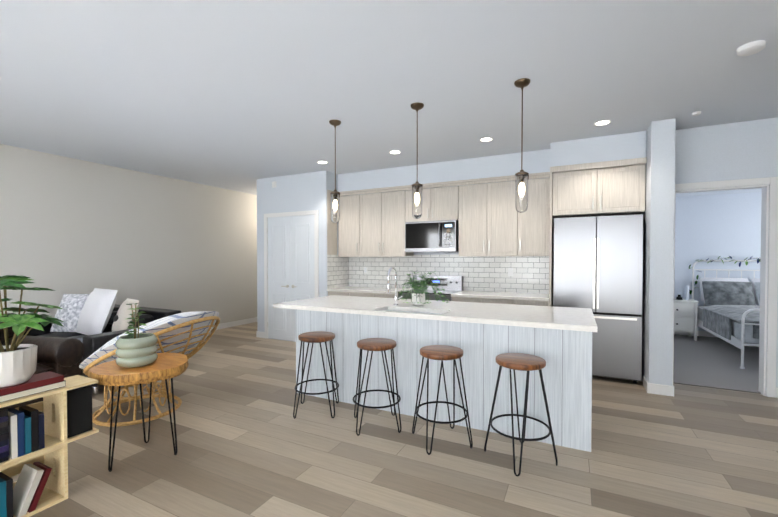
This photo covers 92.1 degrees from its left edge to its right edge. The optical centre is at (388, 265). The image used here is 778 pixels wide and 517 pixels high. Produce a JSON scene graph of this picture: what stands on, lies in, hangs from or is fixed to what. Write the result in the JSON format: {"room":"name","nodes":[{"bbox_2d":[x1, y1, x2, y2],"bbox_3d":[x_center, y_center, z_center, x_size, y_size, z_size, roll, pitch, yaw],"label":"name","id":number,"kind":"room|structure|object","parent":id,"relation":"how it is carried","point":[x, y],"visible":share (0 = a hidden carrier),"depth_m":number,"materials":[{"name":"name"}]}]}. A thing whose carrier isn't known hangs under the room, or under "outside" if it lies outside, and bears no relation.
{"room":"kitchen","nodes":[
{"label":"kitchen","id":0,"kind":"room"},
{"bbox_2d":[0,144,256,323],"bbox_3d":[-4.378,-0.101,5.531,0.150,2.800,12.800,0,1,26],"label":"wall","id":1,"kind":"structure","parent":0,"point":[68,225],"depth_m":5.84,"materials":[{"name":"beige paint"}]},
{"bbox_2d":[213,317,256,329],"bbox_3d":[-4.304,1.247,5.516,0.014,0.105,12.400,0,1,26],"label":"baseboard","id":2,"kind":"structure","parent":1,"relation":"attached to","point":[251,320],"depth_m":7.79,"materials":[{"name":"white"}]},
{"bbox_2d":[257,171,337,341],"bbox_3d":[-0.718,-0.145,8.242,1.500,2.800,4.290,0,1,26],"label":"wall block","id":3,"kind":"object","parent":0,"point":[299,192],"visible":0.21,"depth_m":6.26,"materials":[{"name":"white paint"}]},
{"bbox_2d":[264,210,318,340],"bbox_3d":[-1.665,0.198,6.291,1.156,2.178,0.058,0,1,26],"label":"double door","id":4,"kind":"structure","parent":3,"relation":"attached to","point":[291,256],"depth_m":6.33,"materials":[{"name":"white wood"}]},
{"bbox_2d":[272,181,512,275],"bbox_3d":[-0.121,-0.639,5.891,3.890,1.575,0.664,0,1,26],"label":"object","id":5,"kind":"structure","parent":3,"relation":"attached to","point":[510,271],"depth_m":6.40,"materials":[{"name":"white"}]},
{"bbox_2d":[0,0,777,194],"bbox_3d":[0.618,-1.510,3.032,11.400,0.100,12.800,0,1,26],"label":"ceiling","id":6,"kind":"structure","parent":0,"point":[243,96],"depth_m":2.91,"materials":[{"name":"white paint"}]},
{"bbox_2d":[329,120,340,222],"bbox_3d":[-0.553,-0.953,3.856,0.124,1.038,0.124,0,1,26],"label":"pendant light","id":7,"kind":"object","parent":6,"relation":"hanging from","point":[335,205],"visible":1,"depth_m":3.82,"materials":[{"name":"clear glass"}]},
{"bbox_2d":[389,150,400,153],"bbox_3d":[0.079,-1.488,4.940,0.155,0.006,0.155,0,1,20],"label":"recessed light","id":8,"kind":"object","parent":6,"relation":"in","point":[394,151],"depth_m":4.95,"materials":[{"name":"white"}]},
{"bbox_2d":[410,102,423,218],"bbox_3d":[0.258,-0.946,3.443,0.124,1.038,0.124,0,1,26],"label":"pendant light","id":9,"kind":"object","parent":6,"relation":"hanging from","point":[417,198],"visible":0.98,"depth_m":3.41,"materials":[{"name":"clear glass"}]},
{"bbox_2d":[480,137,492,141],"bbox_3d":[1.145,-1.480,4.412,0.155,0.006,0.155,0,1,20],"label":"recessed light","id":10,"kind":"object","parent":6,"relation":"in","point":[485,139],"depth_m":4.41,"materials":[{"name":"white"}]},
{"bbox_2d":[514,78,530,212],"bbox_3d":[1.060,-0.939,2.989,0.124,1.038,0.124,0,1,26],"label":"pendant light","id":11,"kind":"object","parent":6,"relation":"hanging from","point":[522,179],"visible":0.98,"depth_m":2.96,"materials":[{"name":"clear glass"}]},
{"bbox_2d":[594,120,610,125],"bbox_3d":[2.207,-1.471,3.875,0.155,0.006,0.155,0,1,20],"label":"recessed light","id":12,"kind":"object","parent":6,"relation":"in","point":[597,123],"depth_m":3.87,"materials":[{"name":"white"}]},
{"bbox_2d":[692,111,700,115],"bbox_3d":[2.875,-1.442,3.505,0.066,0.048,0.121,0,1,26],"label":"smoke detector","id":13,"kind":"object","parent":6,"relation":"attached to","point":[696,113],"depth_m":3.52,"materials":[{"name":"white plastic"}]},
{"bbox_2d":[736,40,765,55],"bbox_3d":[2.339,-1.425,2.426,0.151,0.048,0.200,0,1,26],"label":"smoke detector","id":14,"kind":"object","parent":6,"relation":"attached to","point":[751,48],"depth_m":2.46,"materials":[{"name":"white plastic"}]},
{"bbox_2d":[11,322,777,516],"bbox_3d":[0.618,1.389,3.079,11.400,0.100,12.800,0,1,26],"label":"floor","id":15,"kind":"structure","parent":0,"point":[248,445],"depth_m":2.61,"materials":[{"name":"wood"}]},
{"bbox_2d":[0,313,84,408],"bbox_3d":[-3.527,0.910,3.317,0.935,0.850,0.970,0,1,12],"label":"chair","id":16,"kind":"object","parent":15,"relation":"on","point":[61,355],"visible":0.35,"depth_m":3.51,"materials":[{"name":"leather"}]},
{"bbox_2d":[0,275,98,516],"bbox_3d":[-2.237,0.711,1.637,0.520,1.303,1.600,0,1,26],"label":"shelf","id":17,"kind":"object","parent":15,"relation":"on","point":[34,440],"visible":1,"depth_m":2.07,"materials":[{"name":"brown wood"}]},
{"bbox_2d":[29,288,180,394],"bbox_3d":[-3.641,0.808,4.600,1.950,1.012,1.000,0,1,26],"label":"sofa","id":18,"kind":"object","parent":15,"relation":"on","point":[94,321],"visible":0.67,"depth_m":4.52,"materials":[{"name":"black leather"}]},
{"bbox_2d":[87,353,188,471],"bbox_3d":[-1.715,1.015,2.626,0.596,0.661,0.583,0,1,26],"label":"side table","id":19,"kind":"object","parent":15,"relation":"on","point":[165,366],"visible":0.96,"depth_m":2.48,"materials":[{"name":"brown wood"}]},
{"bbox_2d":[115,303,157,367],"bbox_3d":[-1.733,0.469,2.577,0.244,0.430,0.244,0,1,26],"label":"pot","id":20,"kind":"object","parent":19,"relation":"on","point":[135,349],"visible":1,"depth_m":2.51,"materials":[{"name":"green ceramic"}]},
{"bbox_2d":[79,311,219,426],"bbox_3d":[-2.113,0.871,3.390,1.055,0.923,1.113,0,1,26],"label":"papasan chair","id":21,"kind":"object","parent":15,"relation":"on","point":[187,333],"visible":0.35,"depth_m":3.19,"materials":[{"name":"wicker"}]},
{"bbox_2d":[256,331,264,336],"bbox_3d":[-1.398,1.197,8.593,0.018,0.105,4.304,0,1,26],"label":"baseboard","id":22,"kind":"structure","parent":15,"relation":"on","point":[258,334],"depth_m":6.63,"materials":[{"name":"white"}]},
{"bbox_2d":[293,331,338,418],"bbox_3d":[-0.658,0.983,3.426,0.469,0.700,0.470,0,1,26],"label":"stool","id":23,"kind":"object","parent":15,"relation":"on","point":[320,337],"visible":1,"depth_m":3.34,"materials":[{"name":"brown wood"}]},
{"bbox_2d":[327,290,374,296],"bbox_3d":[-0.472,0.852,6.105,0.829,0.876,0.626,0,1,26],"label":"base cabinet","id":24,"kind":"object","parent":15,"relation":"on","point":[330,292],"depth_m":5.86,"materials":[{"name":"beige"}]},
{"bbox_2d":[331,286,403,293],"bbox_3d":[-0.290,0.395,5.998,1.247,0.038,0.643,0,1,26],"label":"countertop","id":25,"kind":"structure","parent":24,"relation":"on","point":[348,289],"depth_m":5.84,"materials":[{"name":"white stone"}]},
{"bbox_2d":[353,338,401,435],"bbox_3d":[-0.103,0.988,3.128,0.479,0.700,0.479,0,1,26],"label":"stool","id":26,"kind":"object","parent":15,"relation":"on","point":[376,344],"visible":1,"depth_m":3.04,"materials":[{"name":"brown wood"}]},
{"bbox_2d":[375,294,397,297],"bbox_3d":[0.085,0.857,5.829,0.414,0.876,0.626,0,1,26],"label":"base cabinet","id":27,"kind":"object","parent":15,"relation":"on","point":[376,295],"depth_m":5.54,"materials":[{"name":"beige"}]},
{"bbox_2d":[398,275,462,300],"bbox_3d":[0.611,0.722,5.521,0.794,1.115,0.703,0,1,26],"label":"stove","id":28,"kind":"object","parent":15,"relation":"on","point":[451,284],"visible":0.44,"depth_m":5.62,"materials":[{"name":"silver metal"}]},
{"bbox_2d":[412,345,472,454],"bbox_3d":[0.399,0.993,2.857,0.482,0.700,0.481,0,1,26],"label":"stool","id":29,"kind":"object","parent":15,"relation":"on","point":[441,352],"visible":0.96,"depth_m":2.77,"materials":[{"name":"brown wood"}]},
{"bbox_2d":[296,307,592,451],"bbox_3d":[0.460,0.891,3.722,2.700,0.875,0.970,0,1,26],"label":"kitchen island","id":30,"kind":"object","parent":15,"relation":"on","point":[482,336],"depth_m":3.10,"materials":[{"name":"grey wood"}]},
{"bbox_2d":[273,295,596,330],"bbox_3d":[0.359,0.433,3.781,3.000,0.040,1.085,0,1,26],"label":"island countertop","id":31,"kind":"structure","parent":30,"relation":"on","point":[501,315],"depth_m":3.46,"materials":[{"name":"white stone"}]},
{"bbox_2d":[398,272,448,305],"bbox_3d":[0.359,0.231,3.862,0.579,0.358,0.562,0,1,26],"label":"potted plant","id":32,"kind":"object","parent":31,"relation":"on","point":[419,298],"visible":1,"depth_m":3.80,"materials":[{"name":"green plant"}]},
{"bbox_2d":[452,298,514,303],"bbox_3d":[1.351,0.867,5.202,0.811,0.876,0.626,0,1,26],"label":"base cabinet","id":33,"kind":"object","parent":15,"relation":"on","point":[478,300],"depth_m":4.87,"materials":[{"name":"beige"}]},
{"bbox_2d":[451,291,548,301],"bbox_3d":[1.529,0.410,5.097,1.221,0.038,0.643,0,1,26],"label":"countertop","id":34,"kind":"structure","parent":33,"relation":"on","point":[462,294],"depth_m":4.88,"materials":[{"name":"white stone"}]},
{"bbox_2d":[484,353,557,476],"bbox_3d":[0.910,0.997,2.604,0.482,0.700,0.481,0,1,26],"label":"stool","id":35,"kind":"object","parent":15,"relation":"on","point":[528,363],"visible":1,"depth_m":2.51,"materials":[{"name":"brown wood"}]},
{"bbox_2d":[515,302,548,305],"bbox_3d":[1.896,0.871,4.932,0.406,0.876,0.626,0,1,26],"label":"base cabinet","id":36,"kind":"object","parent":15,"relation":"on","point":[516,303],"depth_m":4.63,"materials":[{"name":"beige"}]},
{"bbox_2d":[553,214,642,382],"bbox_3d":[2.508,0.375,4.575,0.895,1.880,0.671,0,1,26],"label":"fridge","id":37,"kind":"object","parent":15,"relation":"on","point":[598,265],"visible":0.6,"depth_m":4.23,"materials":[{"name":"silver metal"}]},
{"bbox_2d":[549,157,646,305],"bbox_3d":[2.511,0.066,4.600,0.968,2.497,0.650,0,1,26],"label":"cabinet","id":38,"kind":"object","parent":15,"relation":"on","point":[610,188],"visible":0.98,"depth_m":4.33,"materials":[{"name":"brown wood"}]},
{"bbox_2d":[674,331,716,336],"bbox_3d":[6.305,1.228,6.333,3.800,0.093,0.014,0,1,26],"label":"baseboard","id":39,"kind":"structure","parent":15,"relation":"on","point":[699,333],"depth_m":6.69,"materials":[{"name":"white"}]},
{"bbox_2d":[673,334,760,393],"bbox_3d":[5.548,1.304,4.864,3.750,0.012,3.320,0,1,26],"label":"carpet floor","id":40,"kind":"structure","parent":15,"relation":"on","point":[708,362],"depth_m":4.90,"materials":[{"name":"grey carpet"}]},
{"bbox_2d":[674,286,698,340],"bbox_3d":[5.018,0.816,6.590,0.584,0.908,0.435,0,1,26],"label":"nightstand","id":41,"kind":"object","parent":40,"relation":"on","point":[685,314],"visible":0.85,"depth_m":6.38,"materials":[{"name":"white wood"}]},
{"bbox_2d":[689,256,760,368],"bbox_3d":[5.579,0.558,5.384,1.615,1.463,2.288,0,1,26],"label":"bed","id":42,"kind":"object","parent":40,"relation":"on","point":[731,314],"visible":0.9,"depth_m":6.04,"materials":[{"name":"white metal"}]},
{"bbox_2d":[697,277,759,343],"bbox_3d":[5.594,0.618,5.362,1.567,0.768,2.208,0,1,26],"label":"bedding","id":43,"kind":"object","parent":42,"relation":"on","point":[733,315],"depth_m":5.85,"materials":[{"name":"grey fabric"}]},
{"bbox_2d":[349,178,542,254],"bbox_3d":[1.228,-0.104,5.694,4.250,2.800,0.150,0,1,26],"label":"wall","id":44,"kind":"structure","parent":0,"point":[428,253],"depth_m":5.86,"materials":[{"name":"white paint"}]},
{"bbox_2d":[338,192,361,255],"bbox_3d":[-0.564,-0.668,6.281,0.486,1.028,0.347,0,1,26],"label":"upper cabinet","id":45,"kind":"object","parent":44,"relation":"attached to","point":[350,223],"depth_m":6.13,"materials":[{"name":"brown wood"}]},
{"bbox_2d":[362,188,413,255],"bbox_3d":[-0.066,-0.664,6.034,0.858,1.028,0.347,0,1,26],"label":"upper cabinet","id":46,"kind":"object","parent":44,"relation":"attached to","point":[383,214],"depth_m":5.85,"materials":[{"name":"brown wood"}]},
{"bbox_2d":[405,220,458,251],"bbox_3d":[0.667,-0.425,5.616,0.780,0.445,0.454,0,1,26],"label":"microwave","id":47,"kind":"object","parent":44,"relation":"attached to","point":[433,236],"visible":1,"depth_m":5.44,"materials":[{"name":"silver metal"}]},
{"bbox_2d":[406,181,457,221],"bbox_3d":[0.691,-0.913,5.655,0.820,0.518,0.347,0,1,26],"label":"upper cabinet","id":48,"kind":"object","parent":44,"relation":"attached to","point":[438,203],"depth_m":5.46,"materials":[{"name":"brown wood"}]},
{"bbox_2d":[327,190,548,293],"bbox_3d":[0.619,-0.401,5.555,3.278,1.600,0.630,0,1,26],"label":"tile backsplash","id":49,"kind":"structure","parent":44,"relation":"attached to","point":[490,273],"depth_m":5.80,"materials":[{"name":"white tile"}]},
{"bbox_2d":[458,176,521,255],"bbox_3d":[1.447,-0.651,5.285,0.859,1.028,0.347,0,1,26],"label":"upper cabinet","id":50,"kind":"object","parent":44,"relation":"attached to","point":[490,219],"depth_m":5.13,"materials":[{"name":"brown wood"}]},
{"bbox_2d":[522,172,549,255],"bbox_3d":[1.934,-0.648,5.044,0.459,1.028,0.347,0,1,26],"label":"upper cabinet","id":51,"kind":"object","parent":44,"relation":"attached to","point":[536,220],"depth_m":4.86,"materials":[{"name":"brown wood"}]},
{"bbox_2d":[337,131,645,195],"bbox_3d":[1.061,-1.348,5.338,4.250,0.300,0.600,0,1,26],"label":"wall","id":52,"kind":"structure","parent":0,"point":[607,148],"depth_m":5.04,"materials":[{"name":"white paint"}]},
{"bbox_2d":[641,118,675,385],"bbox_3d":[3.019,-0.081,4.298,0.200,2.800,1.060,0,1,26],"label":"wall","id":53,"kind":"structure","parent":0,"point":[658,288],"depth_m":3.83,"materials":[{"name":"white paint"}]},
{"bbox_2d":[663,384,673,395],"bbox_3d":[2.970,1.272,3.980,0.014,0.105,0.434,0,1,26],"label":"baseboard","id":54,"kind":"structure","parent":53,"relation":"attached to","point":[670,389],"depth_m":3.80,"materials":[{"name":"white"}]},
{"bbox_2d":[674,188,761,330],"bbox_3d":[5.662,-0.091,4.902,4.000,2.800,3.410,0,1,26],"label":"wall","id":55,"kind":"structure","parent":0,"point":[715,225],"depth_m":6.59,"materials":[{"name":"white paint"}]},
{"bbox_2d":[675,117,777,386],"bbox_3d":[4.879,-0.065,3.321,4.000,2.800,0.120,0,1,26],"label":"wall","id":56,"kind":"structure","parent":0,"point":[737,150],"depth_m":3.90,"materials":[{"name":"white paint"}]},
{"bbox_2d":[672,177,777,397],"bbox_3d":[3.495,0.220,4.003,0.916,2.208,0.150,0,1,26],"label":"door frame","id":57,"kind":"structure","parent":56,"relation":"attached to","point":[769,281],"depth_m":3.76,"materials":[{"name":"white wood"}]}
]}

